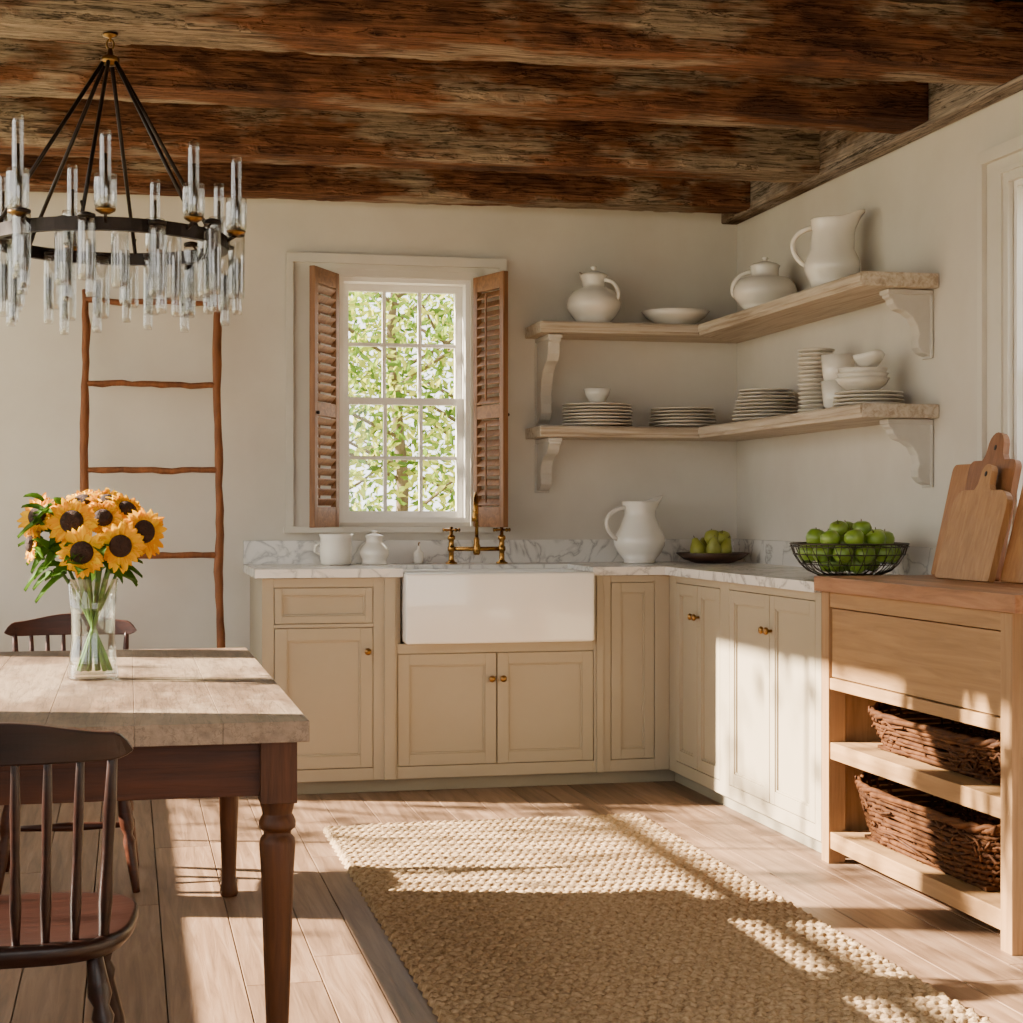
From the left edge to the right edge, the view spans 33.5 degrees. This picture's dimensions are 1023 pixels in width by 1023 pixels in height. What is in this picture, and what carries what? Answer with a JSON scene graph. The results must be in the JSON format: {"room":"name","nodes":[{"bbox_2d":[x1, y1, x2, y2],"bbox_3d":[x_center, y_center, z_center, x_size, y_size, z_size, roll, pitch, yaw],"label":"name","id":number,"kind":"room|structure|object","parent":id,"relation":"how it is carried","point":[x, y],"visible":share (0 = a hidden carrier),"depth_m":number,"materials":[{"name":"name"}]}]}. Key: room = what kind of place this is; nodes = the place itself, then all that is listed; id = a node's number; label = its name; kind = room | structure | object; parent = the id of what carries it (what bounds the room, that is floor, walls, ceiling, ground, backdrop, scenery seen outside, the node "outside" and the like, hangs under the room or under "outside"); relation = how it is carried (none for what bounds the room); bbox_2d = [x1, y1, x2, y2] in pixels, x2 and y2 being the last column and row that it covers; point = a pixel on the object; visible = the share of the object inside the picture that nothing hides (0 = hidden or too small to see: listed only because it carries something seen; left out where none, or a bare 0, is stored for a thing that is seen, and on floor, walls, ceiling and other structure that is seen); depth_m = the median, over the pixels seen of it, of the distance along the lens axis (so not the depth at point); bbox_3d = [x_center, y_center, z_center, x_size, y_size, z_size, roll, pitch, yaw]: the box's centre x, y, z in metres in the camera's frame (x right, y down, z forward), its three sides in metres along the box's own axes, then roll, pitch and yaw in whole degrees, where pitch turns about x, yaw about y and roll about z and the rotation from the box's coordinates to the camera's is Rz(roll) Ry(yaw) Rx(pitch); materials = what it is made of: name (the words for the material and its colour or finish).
{"room":"farmhouse kitchen","nodes":[
{"label":"farmhouse kitchen","id":0,"kind":"room"},
{"bbox_2d":[0,191,736,651],"bbox_3d":[-0.884,-0.215,7.725,4.375,2.750,0.160,0,0,-13],"label":"wall","id":1,"kind":"structure","parent":0,"point":[656,260],"depth_m":7.58,"materials":[{"name":"paint"}]},
{"bbox_2d":[284,252,507,532],"bbox_3d":[-0.531,-0.531,7.762,1.020,1.252,0.182,0,0,-13],"label":"window","id":2,"kind":"structure","parent":1,"relation":"in","point":[456,275],"depth_m":7.74,"materials":[{"name":"white wood"}]},
{"bbox_2d":[309,265,338,527],"bbox_3d":[-0.823,-0.497,7.490,0.056,1.135,0.286,0,0,16],"label":"window shutter","id":3,"kind":"object","parent":2,"relation":"attached to","point":[323,281],"visible":1,"depth_m":7.46,"materials":[{"name":"brown wood"}]},
{"bbox_2d":[473,271,509,526],"bbox_3d":[-0.096,-0.497,7.642,0.056,1.135,0.286,0,0,-30],"label":"window shutter","id":4,"kind":"object","parent":2,"relation":"attached to","point":[488,516],"visible":0.91,"depth_m":7.62,"materials":[{"name":"brown wood"}]},
{"bbox_2d":[535,334,562,425],"bbox_3d":[0.169,-0.596,7.747,0.071,0.400,0.258,0,0,-13],"label":"shelf bracket","id":5,"kind":"object","parent":1,"relation":"attached to","point":[547,347],"visible":0.96,"depth_m":7.79,"materials":[{"name":"paint"}]},
{"bbox_2d":[535,438,562,492],"bbox_3d":[0.169,-0.208,7.747,0.071,0.245,0.258,0,0,-13],"label":"shelf bracket","id":6,"kind":"object","parent":1,"relation":"attached to","point":[546,449],"visible":1,"depth_m":7.79,"materials":[{"name":"paint"}]},
{"bbox_2d":[0,154,749,213],"bbox_3d":[-0.836,-1.475,7.422,3.835,0.219,0.379,0,0,-13],"label":"ceiling beam","id":7,"kind":"structure","parent":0,"point":[259,181],"depth_m":7.40,"materials":[{"name":"brown wood"}]},
{"bbox_2d":[0,96,819,181],"bbox_3d":[-0.666,-1.475,6.666,3.835,0.220,0.409,0,0,-13],"label":"ceiling beam","id":8,"kind":"structure","parent":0,"point":[274,136],"depth_m":6.62,"materials":[{"name":"brown wood"}]},
{"bbox_2d":[0,37,928,133],"bbox_3d":[-0.456,-1.475,5.737,3.835,0.220,0.422,0,0,-13],"label":"ceiling beam","id":9,"kind":"structure","parent":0,"point":[28,68],"depth_m":5.69,"materials":[{"name":"brown wood"}]},
{"bbox_2d":[0,781,1022,1022],"bbox_3d":[0.107,1.200,3.330,3.975,0.080,8.850,0,0,-13],"label":"floor","id":10,"kind":"structure","parent":0,"point":[193,953],"depth_m":4.93,"materials":[{"name":"brown wood"}]},
{"bbox_2d":[0,722,138,1022],"bbox_3d":[-0.858,0.747,2.894,0.438,0.829,0.458,0,0,-13],"label":"dining chair","id":11,"kind":"object","parent":10,"relation":"on","point":[47,927],"visible":1,"depth_m":2.75,"materials":[{"name":"brown wood"}]},
{"bbox_2d":[0,613,139,894],"bbox_3d":[-1.390,0.747,5.344,0.438,0.829,0.458,0,0,-13],"label":"dining chair","id":12,"kind":"object","parent":10,"relation":"on","point":[59,624],"visible":0.49,"depth_m":5.47,"materials":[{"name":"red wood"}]},
{"bbox_2d":[79,289,224,649],"bbox_3d":[-1.534,0.100,7.259,0.610,2.125,0.373,0,0,-13],"label":"ladder","id":13,"kind":"object","parent":10,"relation":"on","point":[218,555],"visible":0.56,"depth_m":7.32,"materials":[{"name":"brown wood"}]},
{"bbox_2d":[0,647,309,1022],"bbox_3d":[-1.026,0.789,4.218,0.854,0.742,1.880,0,0,-13],"label":"dining table","id":14,"kind":"object","parent":10,"relation":"on","point":[197,722],"visible":1,"depth_m":3.44,"materials":[{"name":"brown wood"}]},
{"bbox_2d":[67,578,118,680],"bbox_3d":[-1.045,0.292,4.244,0.126,0.250,0.126,0,0,-13],"label":"glass vase","id":15,"kind":"object","parent":14,"relation":"on","point":[116,588],"visible":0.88,"depth_m":4.24,"materials":[{"name":"clear glass"}]},
{"bbox_2d":[17,488,166,671],"bbox_3d":[-1.061,0.169,4.245,0.306,0.460,0.289,0,0,34],"label":"sunflower bouquet","id":16,"kind":"object","parent":15,"relation":"in","point":[124,530],"visible":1,"depth_m":4.20,"materials":[{"name":"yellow plant"}]},
{"bbox_2d":[250,575,846,856],"bbox_3d":[0.209,0.716,6.691,2.293,0.888,2.333,0,0,-13],"label":"kitchen cabinets","id":17,"kind":"object","parent":10,"relation":"on","point":[711,688],"visible":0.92,"depth_m":7.00,"materials":[{"name":"beige wood"}]},
{"bbox_2d":[243,539,935,591],"bbox_3d":[0.195,0.200,6.686,2.322,0.140,2.338,0,0,-13],"label":"countertop","id":18,"kind":"structure","parent":17,"relation":"on","point":[768,563],"depth_m":7.58,"materials":[{"name":"white stone"}]},
{"bbox_2d":[314,534,353,564],"bbox_3d":[-0.769,0.166,7.454,0.153,0.136,0.153,0,0,32],"label":"mug","id":19,"kind":"object","parent":18,"relation":"on","point":[335,549],"visible":1,"depth_m":7.39,"materials":[{"name":"white ceramic"}]},
{"bbox_2d":[359,531,388,564],"bbox_3d":[-0.605,0.159,7.501,0.132,0.150,0.132,0,0,-13],"label":"jar","id":20,"kind":"object","parent":18,"relation":"on","point":[374,551],"visible":1,"depth_m":7.46,"materials":[{"name":"white ceramic"}]},
{"bbox_2d":[414,542,423,563],"bbox_3d":[-0.417,0.185,7.614,0.044,0.097,0.047,0,0,28],"label":"soap dispenser","id":21,"kind":"object","parent":18,"relation":"on","point":[418,554],"visible":1,"depth_m":7.60,"materials":[{"name":"white ceramic"}]},
{"bbox_2d":[442,491,510,563],"bbox_3d":[-0.143,0.072,7.546,0.315,0.324,0.199,0,0,-13],"label":"bridge faucet","id":22,"kind":"object","parent":18,"relation":"on","point":[476,548],"visible":0.95,"depth_m":7.59,"materials":[{"name":"gold metal"}]},
{"bbox_2d":[400,568,593,644],"bbox_3d":[-0.092,0.399,7.264,0.800,0.293,0.469,0,0,-13],"label":"farmhouse sink","id":23,"kind":"object","parent":18,"relation":"in","point":[516,605],"visible":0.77,"depth_m":7.04,"materials":[{"name":"white ceramic"}]},
{"bbox_2d":[605,495,664,563],"bbox_3d":[0.573,0.080,7.720,0.253,0.308,0.236,0,0,18],"label":"ceramic pitcher","id":24,"kind":"object","parent":18,"relation":"on","point":[639,538],"visible":1,"depth_m":7.65,"materials":[{"name":"white ceramic"}]},
{"bbox_2d":[676,552,748,562],"bbox_3d":[0.917,0.210,7.752,0.336,0.047,0.336,0,0,-13],"label":"wooden fruit bowl","id":25,"kind":"object","parent":18,"relation":"on","point":[734,556],"visible":0.95,"depth_m":7.63,"materials":[{"name":"brown wood"}]},
{"bbox_2d":[690,529,731,552],"bbox_3d":[0.906,0.146,7.746,0.188,0.136,0.216,0,0,3],"label":"pears","id":26,"kind":"object","parent":25,"relation":"in","point":[713,541],"visible":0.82,"depth_m":7.71,"materials":[{"name":"green plant"}]},
{"bbox_2d":[789,542,909,575],"bbox_3d":[1.219,0.173,6.139,0.428,0.120,0.428,0,0,-13],"label":"wire fruit basket","id":27,"kind":"object","parent":18,"relation":"on","point":[792,544],"visible":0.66,"depth_m":6.01,"materials":[{"name":"black metal"}]},
{"bbox_2d":[798,519,900,573],"bbox_3d":[1.220,0.124,6.138,0.372,0.196,0.372,0,0,-13],"label":"apples","id":28,"kind":"object","parent":27,"relation":"in","point":[839,532],"visible":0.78,"depth_m":6.03,"materials":[{"name":"green plant"}]},
{"bbox_2d":[323,813,990,1022],"bbox_3d":[0.224,1.149,4.884,1.214,0.021,2.930,0,0,-13],"label":"jute rug","id":29,"kind":"object","parent":10,"relation":"on","point":[609,918],"visible":1,"depth_m":4.61,"materials":[{"name":"beige wicker"}]},
{"bbox_2d":[814,575,1022,955],"bbox_3d":[1.441,0.688,5.090,0.592,0.945,1.316,0,0,-13],"label":"base cabinet","id":30,"kind":"object","parent":10,"relation":"on","point":[952,649],"depth_m":4.97,"materials":[{"name":"brown wood"}]},
{"bbox_2d":[855,772,1000,890],"bbox_3d":[1.415,0.926,5.138,0.503,0.250,1.001,0,0,-13],"label":"wicker basket","id":31,"kind":"object","parent":30,"relation":"in","point":[969,852],"visible":0.77,"depth_m":5.03,"materials":[{"name":"brown wicker"}]},
{"bbox_2d":[868,702,1000,783],"bbox_3d":[1.428,0.664,5.120,0.471,0.184,0.930,0,0,-13],"label":"wicker basket","id":32,"kind":"object","parent":30,"relation":"in","point":[978,756],"visible":0.67,"depth_m":5.06,"materials":[{"name":"brown wicker"}]},
{"bbox_2d":[931,464,970,575],"bbox_3d":[1.488,0.030,5.595,0.104,0.373,0.270,0,0,-13],"label":"cutting board","id":33,"kind":"object","parent":30,"relation":"on","point":[959,475],"visible":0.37,"depth_m":5.69,"materials":[{"name":"brown wood"}]},
{"bbox_2d":[935,464,1012,581],"bbox_3d":[1.462,0.034,5.332,0.118,0.368,0.350,0,0,-13],"label":"cutting board","id":34,"kind":"object","parent":30,"relation":"on","point":[976,530],"visible":0.97,"depth_m":5.31,"materials":[{"name":"brown wood"}]},
{"bbox_2d":[965,432,1021,580],"bbox_3d":[1.510,-0.018,5.394,0.120,0.469,0.300,0,0,-13],"label":"cutting board","id":35,"kind":"object","parent":30,"relation":"on","point":[1009,470],"visible":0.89,"depth_m":5.34,"materials":[{"name":"brown wood"}]},
{"bbox_2d":[1000,486,1022,583],"bbox_3d":[1.583,0.022,5.011,0.121,0.390,0.360,0,0,-13],"label":"cutting board","id":36,"kind":"object","parent":30,"relation":"on","point":[1012,570],"visible":1,"depth_m":5.14,"materials":[{"name":"brown wood"}]},
{"bbox_2d":[0,0,1022,85],"bbox_3d":[-0.300,-1.476,5.043,3.835,0.219,0.419,0,0,-13],"label":"ceiling beam","id":37,"kind":"structure","parent":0,"point":[958,42],"depth_m":5.05,"materials":[{"name":"brown wood"}]},
{"bbox_2d":[737,90,1022,547],"bbox_3d":[2.124,-0.215,3.785,0.160,2.750,8.850,0,0,-13],"label":"wall","id":38,"kind":"structure","parent":0,"point":[918,199],"depth_m":6.50,"materials":[{"name":"paint"}]},
{"bbox_2d":[525,271,938,343],"bbox_3d":[0.792,-0.824,6.959,1.039,0.052,2.068,0,0,-13],"label":"wall shelf","id":39,"kind":"object","parent":38,"relation":"attached to","point":[860,290],"visible":1,"depth_m":7.14,"materials":[{"name":"brown wood"}]},
{"bbox_2d":[566,266,620,321],"bbox_3d":[0.376,-0.986,7.763,0.252,0.270,0.252,0,0,-13],"label":"ceramic jug","id":40,"kind":"object","parent":39,"relation":"on","point":[593,302],"visible":0.91,"depth_m":7.68,"materials":[{"name":"white ceramic"}]},
{"bbox_2d":[641,308,709,323],"bbox_3d":[0.757,-0.886,7.847,0.316,0.070,0.316,0,0,-13],"label":"serving bowl","id":41,"kind":"object","parent":39,"relation":"on","point":[662,315],"visible":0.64,"depth_m":7.74,"materials":[{"name":"white ceramic"}]},
{"bbox_2d":[730,257,796,309],"bbox_3d":[1.091,-0.974,7.319,0.276,0.246,0.276,0,0,-13],"label":"teapot","id":42,"kind":"object","parent":39,"relation":"on","point":[764,284],"visible":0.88,"depth_m":7.23,"materials":[{"name":"white ceramic"}]},
{"bbox_2d":[790,209,864,287],"bbox_3d":[1.235,-1.008,6.604,0.251,0.313,0.216,0,0,-13],"label":"ceramic pitcher","id":43,"kind":"object","parent":39,"relation":"on","point":[832,255],"visible":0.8,"depth_m":6.53,"materials":[{"name":"white ceramic"}]},
{"bbox_2d":[525,403,938,440],"bbox_3d":[0.792,-0.358,6.959,1.039,0.050,2.068,0,0,-13],"label":"wall shelf","id":44,"kind":"object","parent":38,"relation":"attached to","point":[862,414],"visible":1,"depth_m":7.08,"materials":[{"name":"brown wood"}]},
{"bbox_2d":[562,403,632,425],"bbox_3d":[0.391,-0.436,7.762,0.325,0.104,0.326,0,0,-13],"label":"plate stack","id":45,"kind":"object","parent":44,"relation":"on","point":[580,414],"visible":0.93,"depth_m":7.66,"materials":[{"name":"white ceramic"}]},
{"bbox_2d":[584,388,609,402],"bbox_3d":[0.391,-0.522,7.764,0.124,0.075,0.124,0,0,-13],"label":"bowl","id":46,"kind":"object","parent":45,"relation":"on","point":[594,395],"visible":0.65,"depth_m":7.72,"materials":[{"name":"white ceramic"}]},
{"bbox_2d":[649,407,715,426],"bbox_3d":[0.792,-0.429,7.853,0.317,0.091,0.316,0,0,-13],"label":"plate stack","id":47,"kind":"object","parent":44,"relation":"on","point":[667,416],"visible":0.91,"depth_m":7.75,"materials":[{"name":"white ceramic"}]},
{"bbox_2d":[732,388,797,420],"bbox_3d":[1.094,-0.453,7.300,0.294,0.138,0.294,0,0,-13],"label":"plate stack","id":48,"kind":"object","parent":44,"relation":"on","point":[757,403],"visible":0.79,"depth_m":7.21,"materials":[{"name":"white ceramic"}]},
{"bbox_2d":[797,348,834,411],"bbox_3d":[1.212,-0.514,6.762,0.151,0.260,0.148,0,0,-13],"label":"saucers","id":49,"kind":"object","parent":44,"relation":"on","point":[811,372],"visible":0.7,"depth_m":6.71,"materials":[{"name":"white ceramic"}]},
{"bbox_2d":[821,354,854,407],"bbox_3d":[1.255,-0.491,6.526,0.132,0.215,0.132,0,0,-13],"label":"cups","id":50,"kind":"object","parent":44,"relation":"on","point":[831,363],"visible":0.44,"depth_m":6.48,"materials":[{"name":"white ceramic"}]},
{"bbox_2d":[833,390,904,405],"bbox_3d":[1.321,-0.412,6.283,0.261,0.056,0.260,0,0,-13],"label":"plates","id":51,"kind":"object","parent":44,"relation":"on","point":[845,398],"visible":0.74,"depth_m":6.20,"materials":[{"name":"white ceramic"}]},
{"bbox_2d":[835,367,889,390],"bbox_3d":[1.300,-0.483,6.301,0.200,0.091,0.200,0,0,-13],"label":"bowls","id":52,"kind":"object","parent":51,"relation":"on","point":[849,378],"visible":0.84,"depth_m":6.23,"materials":[{"name":"white ceramic"}]},
{"bbox_2d":[852,350,884,366],"bbox_3d":[1.326,-0.561,6.302,0.125,0.062,0.125,0,0,32],"label":"bowl","id":53,"kind":"object","parent":52,"relation":"on","point":[873,358],"visible":0.81,"depth_m":6.26,"materials":[{"name":"white ceramic"}]},
{"bbox_2d":[721,75,1022,224],"bbox_3d":[1.999,-1.470,3.778,0.083,0.220,8.790,0,0,-13],"label":"beam","id":54,"kind":"structure","parent":38,"relation":"attached to","point":[842,152],"depth_m":6.49,"materials":[{"name":"brown wood"}]},
{"bbox_2d":[879,289,932,359],"bbox_3d":[1.422,-0.673,6.123,0.178,0.245,0.076,0,0,-13],"label":"shelf bracket","id":55,"kind":"object","parent":38,"relation":"attached to","point":[916,306],"visible":1,"depth_m":6.11,"materials":[{"name":"paint"}]},
{"bbox_2d":[879,419,932,487],"bbox_3d":[1.422,-0.208,6.123,0.178,0.245,0.076,0,0,-13],"label":"shelf bracket","id":56,"kind":"object","parent":38,"relation":"attached to","point":[916,435],"visible":1,"depth_m":6.11,"materials":[{"name":"paint"}]},
{"bbox_2d":[977,135,1022,563],"bbox_3d":[1.791,-0.488,5.074,0.182,1.427,1.370,0,0,-13],"label":"window","id":57,"kind":"structure","parent":38,"relation":"in","point":[998,166],"depth_m":5.59,"materials":[{"name":"white wood"}]},
{"bbox_2d":[993,0,1022,1],"bbox_3d":[0.085,-1.630,3.428,4.375,0.080,9.050,0,0,-13],"label":"ceiling","id":58,"kind":"structure","parent":0,"point":[993,0],"depth_m":5.29,"materials":[{"name":"brown wood"}]},
{"bbox_2d":[0,32,246,334],"bbox_3d":[-1.149,-0.950,4.861,0.769,0.834,0.767,0,0,-13],"label":"glass chandelier","id":59,"kind":"object","parent":58,"relation":"hanging from","point":[11,243],"visible":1,"depth_m":4.82,"materials":[{"name":"black metal"}]},
{"label":"outside","id":60,"kind":"structure","parent":0,"visible":0},
{"bbox_3d":[-3.301,1.560,14.632,80.000,0.200,90.000,0,0,-13],"label":"lawn","id":61,"kind":"structure","parent":60,"visible":0},
{"bbox_2d":[348,292,454,510],"bbox_3d":[-1.161,-1.537,17.192,9.582,6.098,8.217,0,0,-10],"label":"tree","id":62,"kind":"object","parent":61,"relation":"on","point":[395,387],"visible":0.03,"depth_m":15.90,"materials":[{"name":"green plant"}]}
]}

